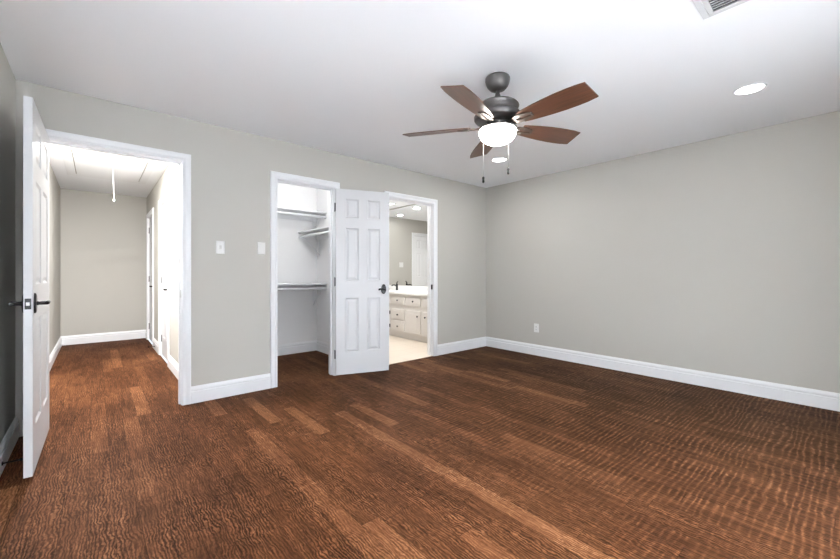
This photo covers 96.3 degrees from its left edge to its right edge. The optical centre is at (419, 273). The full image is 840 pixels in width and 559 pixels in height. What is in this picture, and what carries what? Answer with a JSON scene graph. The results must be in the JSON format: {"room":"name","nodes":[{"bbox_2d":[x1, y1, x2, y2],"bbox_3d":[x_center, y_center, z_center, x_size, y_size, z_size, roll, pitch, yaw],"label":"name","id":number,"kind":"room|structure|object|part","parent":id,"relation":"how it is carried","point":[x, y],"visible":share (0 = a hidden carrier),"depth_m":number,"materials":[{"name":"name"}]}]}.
{"room":"empty bedroom","nodes":[
{"label":"empty bedroom","id":0,"kind":"room"},
{"bbox_2d":[0,43,59,442],"bbox_3d":[-2.808,-0.104,2.546,0.100,2.440,8.810,0,0,-41],"label":"wall","id":1,"kind":"structure","parent":0,"point":[7,79],"depth_m":2.35,"materials":[{"name":"grey paint"}]},
{"bbox_2d":[0,416,18,475],"bbox_3d":[-1.354,1.044,0.950,0.016,0.145,4.262,0,0,-41],"label":"baseboard","id":2,"kind":"structure","parent":1,"relation":"attached to","point":[8,442],"depth_m":2.29,"materials":[{"name":"white wood"}]},
{"bbox_2d":[1,458,22,465],"bbox_3d":[-2.304,1.061,2.128,0.086,0.022,0.022,0,0,-41],"label":"door stop","id":3,"kind":"object","parent":1,"relation":"attached to","point":[20,459],"visible":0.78,"depth_m":2.12,"materials":[{"name":"black"}]},
{"bbox_2d":[49,336,61,371],"bbox_3d":[-4.194,1.044,4.241,0.016,0.145,4.199,0,0,-41],"label":"baseboard","id":4,"kind":"structure","parent":1,"relation":"attached to","point":[55,351],"depth_m":4.89,"materials":[{"name":"white wood"}]},
{"bbox_2d":[60,188,146,335],"bbox_3d":[-5.166,-0.104,6.263,1.185,2.440,0.100,0,0,-41],"label":"wall","id":5,"kind":"structure","parent":0,"point":[103,240],"depth_m":6.15,"materials":[{"name":"grey paint"}]},
{"bbox_2d":[61,330,145,345],"bbox_3d":[-5.166,1.044,6.186,1.085,0.145,0.016,0,0,-41],"label":"baseboard","id":6,"kind":"structure","parent":5,"relation":"attached to","point":[135,334],"depth_m":6.15,"materials":[{"name":"white wood"}]},
{"bbox_2d":[147,163,177,362],"bbox_3d":[-3.346,-0.104,4.984,0.100,2.440,4.215,0,0,-41],"label":"wall","id":7,"kind":"structure","parent":0,"point":[168,180],"depth_m":4.40,"materials":[{"name":"grey paint"}]},
{"bbox_2d":[146,207,153,345],"bbox_3d":[-4.312,0.056,6.089,0.119,2.121,0.922,0,0,-41],"label":"door frame","id":8,"kind":"structure","parent":7,"relation":"attached to","point":[150,214],"depth_m":6.36,"materials":[{"name":"white wood"}]},
{"bbox_2d":[149,217,151,340],"bbox_3d":[-4.342,0.089,6.069,0.098,2.035,0.784,0,0,-41],"label":"door","id":9,"kind":"structure","parent":7,"relation":"in","point":[150,219],"depth_m":6.28,"materials":[{"name":"white wood"}]},
{"bbox_2d":[153,338,157,352],"bbox_3d":[-3.832,1.044,5.459,0.016,0.145,0.657,0,0,-41],"label":"baseboard","id":10,"kind":"structure","parent":7,"relation":"attached to","point":[155,342],"depth_m":5.44,"materials":[{"name":"white wood"}]},
{"bbox_2d":[158,190,169,366],"bbox_3d":[-3.280,0.056,4.892,0.119,2.121,0.922,0,0,-41],"label":"door frame","id":11,"kind":"structure","parent":7,"relation":"attached to","point":[166,197],"depth_m":5.16,"materials":[{"name":"white wood"}]},
{"bbox_2d":[161,201,166,359],"bbox_3d":[-3.310,0.089,4.872,0.098,2.035,0.784,0,0,-41],"label":"door","id":12,"kind":"structure","parent":7,"relation":"in","point":[164,207],"depth_m":5.00,"materials":[{"name":"white wood"}]},
{"bbox_2d":[168,355,177,378],"bbox_3d":[-2.514,1.044,3.931,0.016,0.145,1.534,0,0,-41],"label":"baseboard","id":13,"kind":"structure","parent":7,"relation":"attached to","point":[172,364],"depth_m":4.21,"materials":[{"name":"white wood"}]},
{"bbox_2d":[15,79,485,436],"bbox_3d":[-0.904,-0.104,4.231,4.985,2.440,0.115,0,0,-41],"label":"wall","id":14,"kind":"structure","parent":0,"point":[230,168],"depth_m":3.47,"materials":[{"name":"grey paint"}]},
{"bbox_2d":[8,96,50,478],"bbox_3d":[-2.360,0.071,2.324,0.162,2.038,0.842,0,0,-40],"label":"door","id":15,"kind":"structure","parent":14,"relation":"in","point":[35,302],"depth_m":2.08,"materials":[{"name":"white wood"}]},
{"bbox_3d":[-2.203,0.162,2.061,0.064,0.112,0.149,0,0,-40],"label":"lever handle","id":16,"kind":"part","parent":15,"relation":"part of","materials":[{"name":"black metal"}]},
{"bbox_3d":[-2.096,0.162,2.011,0.025,0.058,0.002,0,0,-40],"label":"latch plate","id":17,"kind":"part","parent":15,"relation":"part of","materials":[{"name":"silver metal"}]},
{"bbox_3d":[-2.128,0.162,2.124,0.064,0.112,0.149,0,0,-40],"label":"lever handle","id":18,"kind":"part","parent":15,"relation":"part of","materials":[{"name":"black metal"}]},
{"bbox_2d":[46,129,190,404],"bbox_3d":[-2.367,0.048,2.956,0.965,2.137,0.134,0,0,-41],"label":"door frame","id":19,"kind":"structure","parent":14,"relation":"attached to","point":[182,160],"depth_m":3.19,"materials":[{"name":"white wood"}]},
{"bbox_2d":[216,241,224,253],"bbox_3d":[-1.791,-0.237,3.377,0.072,0.117,0.020,0,0,-41],"label":"light switch","id":20,"kind":"object","parent":14,"relation":"attached to","point":[220,245],"visible":1,"depth_m":3.38,"materials":[{"name":"white plastic"}]},
{"bbox_2d":[191,373,270,403],"bbox_3d":[-1.712,1.044,3.448,0.669,0.145,0.016,0,0,-41],"label":"baseboard","id":21,"kind":"structure","parent":14,"relation":"attached to","point":[211,391],"depth_m":3.42,"materials":[{"name":"white wood"}]},
{"bbox_2d":[258,242,264,254],"bbox_3d":[-1.523,-0.244,3.615,0.072,0.117,0.010,0,0,-41],"label":"light switch","id":22,"kind":"object","parent":14,"relation":"attached to","point":[261,245],"visible":1,"depth_m":3.61,"materials":[{"name":"white plastic"}]},
{"bbox_2d":[270,171,339,387],"bbox_3d":[-1.210,0.056,3.954,0.752,2.121,0.134,0,0,-41],"label":"door frame","id":23,"kind":"structure","parent":14,"relation":"attached to","point":[275,177],"depth_m":3.77,"materials":[{"name":"white wood"}]},
{"bbox_2d":[334,188,389,374],"bbox_3d":[-0.640,0.088,4.209,0.622,2.030,0.162,0,0,-22],"label":"door","id":24,"kind":"structure","parent":14,"relation":"in","point":[361,279],"depth_m":4.19,"materials":[{"name":"white wood"}]},
{"bbox_3d":[-0.423,0.175,4.243,0.104,0.112,0.064,0,0,-22],"label":"lever handle","id":25,"kind":"part","parent":24,"relation":"part of","materials":[{"name":"black metal"}]},
{"bbox_2d":[384,191,437,355],"bbox_3d":[-0.133,0.056,4.884,0.877,2.121,0.134,0,0,-41],"label":"door frame","id":26,"kind":"structure","parent":14,"relation":"attached to","point":[432,204],"depth_m":5.11,"materials":[{"name":"white wood"}]},
{"bbox_2d":[438,337,485,354],"bbox_3d":[0.631,1.044,5.469,1.043,0.145,0.016,0,0,-41],"label":"baseboard","id":27,"kind":"structure","parent":14,"relation":"attached to","point":[457,346],"depth_m":5.43,"materials":[{"name":"white wood"}]},
{"bbox_2d":[277,182,316,344],"bbox_3d":[-2.173,-0.104,4.982,1.675,2.440,0.100,0,0,-41],"label":"wall","id":28,"kind":"structure","parent":0,"point":[296,259],"depth_m":5.28,"materials":[{"name":"white paint"}]},
{"bbox_2d":[277,340,316,355],"bbox_3d":[-2.131,1.044,4.942,1.665,0.145,0.016,0,0,-41],"label":"baseboard","id":29,"kind":"structure","parent":28,"relation":"attached to","point":[292,348],"depth_m":5.28,"materials":[{"name":"white wood"}]},
{"bbox_2d":[277,206,326,228],"bbox_3d":[-2.033,-0.734,4.828,1.662,0.254,0.315,0,0,-41],"label":"closet shelf","id":30,"kind":"object","parent":28,"relation":"attached to","point":[282,212],"visible":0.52,"depth_m":5.16,"materials":[{"name":"white wood"}]},
{"bbox_3d":[-1.946,-0.790,4.728,1.660,0.033,0.033,0,0,-41],"label":"hanging rod","id":31,"kind":"part","parent":30,"relation":"part of","materials":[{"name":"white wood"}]},
{"bbox_2d":[277,283,326,305],"bbox_3d":[-2.033,0.302,4.828,1.662,0.339,0.315,0,0,-41],"label":"closet shelf","id":32,"kind":"object","parent":28,"relation":"attached to","point":[280,286],"visible":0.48,"depth_m":5.14,"materials":[{"name":"white wood"}]},
{"bbox_3d":[-1.946,0.203,4.728,1.660,0.033,0.033,0,0,-41],"label":"hanging rod","id":33,"kind":"part","parent":32,"relation":"part of","materials":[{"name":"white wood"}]},
{"bbox_2d":[317,189,328,343],"bbox_3d":[-1.731,-0.104,5.802,0.065,2.440,3.345,0,0,-41],"label":"wall","id":34,"kind":"structure","parent":0,"point":[322,195],"depth_m":5.33,"materials":[{"name":"white paint"}]},
{"bbox_2d":[298,226,328,255],"bbox_3d":[-1.208,-0.418,4.923,0.290,0.339,1.238,0,0,-41],"label":"closet shelf","id":35,"kind":"object","parent":34,"relation":"attached to","point":[321,233],"visible":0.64,"depth_m":5.18,"materials":[{"name":"white wood"}]},
{"bbox_3d":[-1.298,-0.517,4.845,0.033,0.033,1.236,0,0,-41],"label":"hanging rod","id":36,"kind":"part","parent":35,"relation":"part of","materials":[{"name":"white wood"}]},
{"bbox_2d":[316,340,328,354],"bbox_3d":[-1.085,1.044,4.992,0.016,0.145,1.274,0,0,-41],"label":"baseboard","id":37,"kind":"structure","parent":34,"relation":"attached to","point":[323,347],"depth_m":5.32,"materials":[{"name":"white wood"}]},
{"bbox_2d":[0,335,839,558],"bbox_3d":[-0.883,1.140,4.207,4.985,0.052,8.610,0,0,-41],"label":"floor","id":38,"kind":"structure","parent":0,"point":[485,452],"depth_m":2.18,"materials":[{"name":"brown wood"}]},
{"bbox_2d":[389,294,426,342],"bbox_3d":[-0.353,0.736,6.928,0.622,0.755,3.200,0,0,-41],"label":"bathroom vanity","id":39,"kind":"object","parent":38,"relation":"on","point":[407,313],"visible":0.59,"depth_m":6.33,"materials":[{"name":"beige paint"}]},
{"bbox_3d":[-0.378,0.899,6.534,0.021,0.175,0.345,0,0,-41],"label":"drawer","id":40,"kind":"part","parent":39,"relation":"part of","materials":[{"name":"beige paint"}]},
{"bbox_3d":[-0.378,0.704,6.534,0.021,0.175,0.345,0,0,-41],"label":"drawer","id":41,"kind":"part","parent":39,"relation":"part of","materials":[{"name":"beige paint"}]},
{"bbox_3d":[-0.378,0.466,6.534,0.021,0.130,0.345,0,0,-41],"label":"drawer","id":42,"kind":"part","parent":39,"relation":"part of","materials":[{"name":"beige paint"}]},
{"bbox_2d":[389,285,426,295],"bbox_3d":[-0.351,0.295,6.930,0.618,0.125,3.200,0,0,-41],"label":"countertop","id":43,"kind":"structure","parent":39,"relation":"on","point":[403,290],"depth_m":6.89,"materials":[{"name":"white stone"}]},
{"bbox_3d":[-0.105,0.466,6.218,0.021,0.130,0.350,0,0,-41],"label":"drawer","id":44,"kind":"part","parent":39,"relation":"part of","materials":[{"name":"beige paint"}]},
{"bbox_3d":[-0.106,0.804,6.217,0.022,0.375,0.350,0,0,-41],"label":"cabinet door","id":45,"kind":"part","parent":39,"relation":"part of","materials":[{"name":"beige paint"}]},
{"bbox_3d":[0.171,0.466,5.898,0.021,0.130,0.355,0,0,-41],"label":"drawer","id":46,"kind":"part","parent":39,"relation":"part of","materials":[{"name":"beige paint"}]},
{"bbox_3d":[0.170,0.804,5.897,0.022,0.375,0.355,0,0,-41],"label":"cabinet door","id":47,"kind":"part","parent":39,"relation":"part of","materials":[{"name":"beige paint"}]},
{"bbox_2d":[389,355,431,363],"bbox_3d":[-0.116,1.113,4.864,0.735,0.006,0.036,0,0,-41],"label":"threshold","id":48,"kind":"object","parent":38,"relation":"on","point":[430,355],"visible":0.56,"depth_m":4.86,"materials":[{"name":"white wood"}]},
{"bbox_2d":[0,0,839,208],"bbox_3d":[-0.883,-1.374,4.207,5.185,0.100,8.810,0,0,-41],"label":"ceiling","id":49,"kind":"structure","parent":0,"point":[351,78],"depth_m":2.40,"materials":[{"name":"white paint"}]},
{"bbox_2d":[59,146,157,201],"bbox_3d":[-3.859,-1.091,4.683,0.840,0.464,1.510,0,0,-41],"label":"attic hatch","id":50,"kind":"object","parent":49,"relation":"attached to","point":[78,162],"visible":0.83,"depth_m":4.55,"materials":[{"name":"white wood"}]},
{"bbox_3d":[-3.859,-1.317,4.683,0.840,0.012,1.510,0,0,-41],"label":"hatch trim","id":51,"kind":"part","parent":50,"relation":"part of","materials":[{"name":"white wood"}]},
{"bbox_3d":[-3.859,-1.315,4.683,0.650,0.015,1.320,0,0,-41],"label":"hatch panel","id":52,"kind":"part","parent":50,"relation":"part of","materials":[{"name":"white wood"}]},
{"bbox_2d":[491,157,507,162],"bbox_3d":[0.921,-1.320,4.370,0.196,0.006,0.196,0,0,-41],"label":"recessed light","id":53,"kind":"object","parent":49,"relation":"in","point":[498,159],"visible":1,"depth_m":4.35,"materials":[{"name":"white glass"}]},
{"bbox_2d":[403,72,598,182],"bbox_3d":[0.548,-0.981,2.510,1.277,0.686,1.230,0,0,-41],"label":"ceiling fan","id":54,"kind":"object","parent":49,"relation":"hanging from","point":[497,117],"visible":1,"depth_m":2.43,"materials":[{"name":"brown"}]},
{"bbox_3d":[0.120,-0.997,2.651,0.467,0.046,0.162,0,0,15],"label":"blade","id":55,"kind":"part","parent":54,"relation":"part of","materials":[{"name":"brown wood"}]},
{"bbox_3d":[0.295,-0.997,2.191,0.162,0.046,0.467,0,0,33],"label":"blade","id":56,"kind":"part","parent":54,"relation":"part of","materials":[{"name":"brown wood"}]},
{"bbox_3d":[0.504,-0.997,2.959,0.162,0.046,0.467,0,0,-3],"label":"blade","id":57,"kind":"part","parent":54,"relation":"part of","materials":[{"name":"brown wood"}]},
{"bbox_3d":[0.524,-0.921,2.541,0.248,0.091,0.248,0,0,-41],"label":"lamp shade","id":58,"kind":"part","parent":54,"relation":"part of","materials":[{"name":"white glass"}]},
{"bbox_3d":[0.916,-0.997,2.690,0.467,0.046,0.162,0,0,-21],"label":"blade","id":59,"kind":"part","parent":54,"relation":"part of","materials":[{"name":"brown wood"}]},
{"bbox_3d":[0.786,-0.997,2.215,0.162,0.046,0.467,0,0,-39],"label":"blade","id":60,"kind":"part","parent":54,"relation":"part of","materials":[{"name":"brown wood"}]},
{"bbox_2d":[692,0,749,19],"bbox_3d":[1.405,-1.317,1.750,0.360,0.012,0.220,0,0,-41],"label":"ceiling vent","id":61,"kind":"object","parent":49,"relation":"in","point":[706,8],"visible":1,"depth_m":1.85,"materials":[{"name":"white metal"}]},
{"bbox_3d":[1.405,-1.320,1.750,0.300,0.006,0.162,0,0,-41],"label":"rail","id":62,"kind":"part","parent":61,"relation":"part of","materials":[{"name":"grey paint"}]},
{"bbox_2d":[732,82,767,95],"bbox_3d":[2.365,-1.320,2.696,0.196,0.006,0.196,0,0,-41],"label":"recessed light","id":63,"kind":"object","parent":49,"relation":"in","point":[752,88],"visible":1,"depth_m":2.69,"materials":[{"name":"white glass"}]},
{"bbox_2d":[397,111,839,392],"bbox_3d":[1.359,-0.104,5.500,0.100,2.440,7.840,0,0,-41],"label":"wall","id":64,"kind":"structure","parent":0,"point":[719,255],"depth_m":3.84,"materials":[{"name":"grey paint"}]},
{"bbox_2d":[389,204,426,285],"bbox_3d":[-0.121,-0.546,7.128,0.013,1.545,3.160,0,0,-41],"label":"wall mirror","id":65,"kind":"object","parent":64,"relation":"attached to","point":[407,224],"visible":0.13,"depth_m":7.25,"materials":[{"name":"silver mirror"}]},
{"bbox_2d":[389,285,426,290],"bbox_3d":[-0.125,0.276,7.125,0.020,0.086,3.200,0,0,-41],"label":"backsplash","id":66,"kind":"structure","parent":64,"relation":"attached to","point":[400,287],"depth_m":7.18,"materials":[{"name":"white stone"}]},
{"bbox_2d":[534,324,538,332],"bbox_3d":[1.592,0.744,5.146,0.009,0.117,0.072,0,0,-41],"label":"wall outlet","id":67,"kind":"object","parent":64,"relation":"attached to","point":[536,326],"visible":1,"depth_m":5.14,"materials":[{"name":"white plastic"}]},
{"bbox_2d":[486,337,839,411],"bbox_3d":[2.413,1.044,4.190,0.016,0.145,4.248,0,0,-41],"label":"baseboard","id":68,"kind":"structure","parent":64,"relation":"attached to","point":[781,392],"depth_m":3.82,"materials":[{"name":"white wood"}]}
]}

